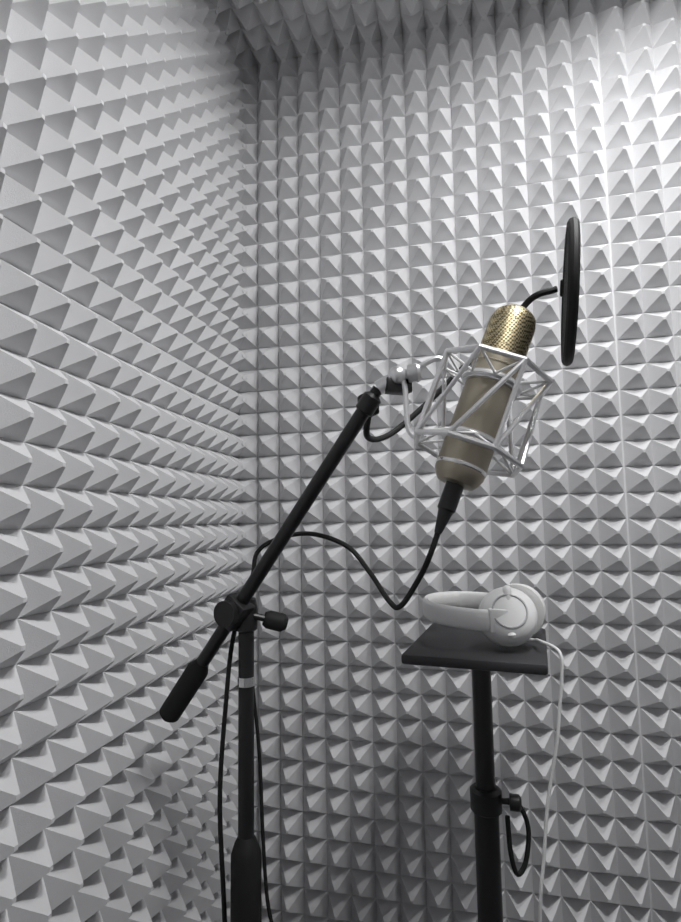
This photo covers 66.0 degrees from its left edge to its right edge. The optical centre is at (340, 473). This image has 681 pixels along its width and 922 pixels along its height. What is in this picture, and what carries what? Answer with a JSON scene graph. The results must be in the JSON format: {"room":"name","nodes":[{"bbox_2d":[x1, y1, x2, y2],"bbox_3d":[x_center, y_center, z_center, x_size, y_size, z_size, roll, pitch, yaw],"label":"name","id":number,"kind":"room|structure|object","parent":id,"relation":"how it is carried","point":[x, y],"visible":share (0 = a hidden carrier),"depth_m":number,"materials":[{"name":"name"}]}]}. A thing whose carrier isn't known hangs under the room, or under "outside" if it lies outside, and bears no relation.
{"room":"recording booth","nodes":[
{"label":"recording booth","id":0,"kind":"room"},
{"bbox_2d":[0,0,247,921],"bbox_3d":[-0.409,0.040,0.326,0.034,2.200,1.750,-2,-5,13],"label":"foam","id":1,"kind":"object","parent":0,"point":[122,169],"visible":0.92,"depth_m":0.75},
{"bbox_2d":[209,0,560,72],"bbox_3d":[0.412,-1.067,0.233,1.750,0.034,1.750,-2,-5,13],"label":"ceiling","id":2,"kind":"structure","parent":0,"point":[268,31],"depth_m":1.14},
{"bbox_2d":[237,0,680,921],"bbox_3d":[0.619,0.081,0.972,1.753,2.200,0.034,-2,-5,13],"label":"wall","id":3,"kind":"structure","parent":0,"point":[417,196],"depth_m":1.07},
{"bbox_2d":[456,0,652,921],"bbox_3d":[0.632,0.087,1.037,1.950,2.200,0.100,-2,-5,13],"label":"wall seam","id":4,"kind":"object","parent":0,"point":[624,473],"visible":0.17,"depth_m":1.01,"materials":[{"name":"plastic"}]},
{"bbox_3d":[0.444,1.157,0.038,1.950,0.100,1.950,-2,-5,13],"label":"floor","id":5,"kind":"structure","parent":0,"visible":0},
{"bbox_2d":[159,217,580,921],"bbox_3d":[-0.004,0.441,0.540,0.573,1.441,0.494,-2,-5,13],"label":"microphone stand","id":6,"kind":"object","parent":5,"relation":"on","point":[473,435],"visible":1,"depth_m":0.63,"materials":[{"name":"black metal"}]},
{"bbox_2d":[401,623,547,921],"bbox_3d":[0.215,0.708,0.742,0.220,0.924,0.248,-2,-5,13],"label":"stand","id":7,"kind":"object","parent":5,"relation":"on","point":[480,655],"visible":1,"depth_m":0.74,"materials":[{"name":"black metal"}]},
{"bbox_2d":[422,583,563,921],"bbox_3d":[0.195,0.656,0.608,0.192,1.019,0.450,-2,-5,13],"label":"headphones","id":8,"kind":"object","parent":7,"relation":"on","point":[512,615],"visible":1,"depth_m":0.71,"materials":[{"name":"white plastic"}]}
]}

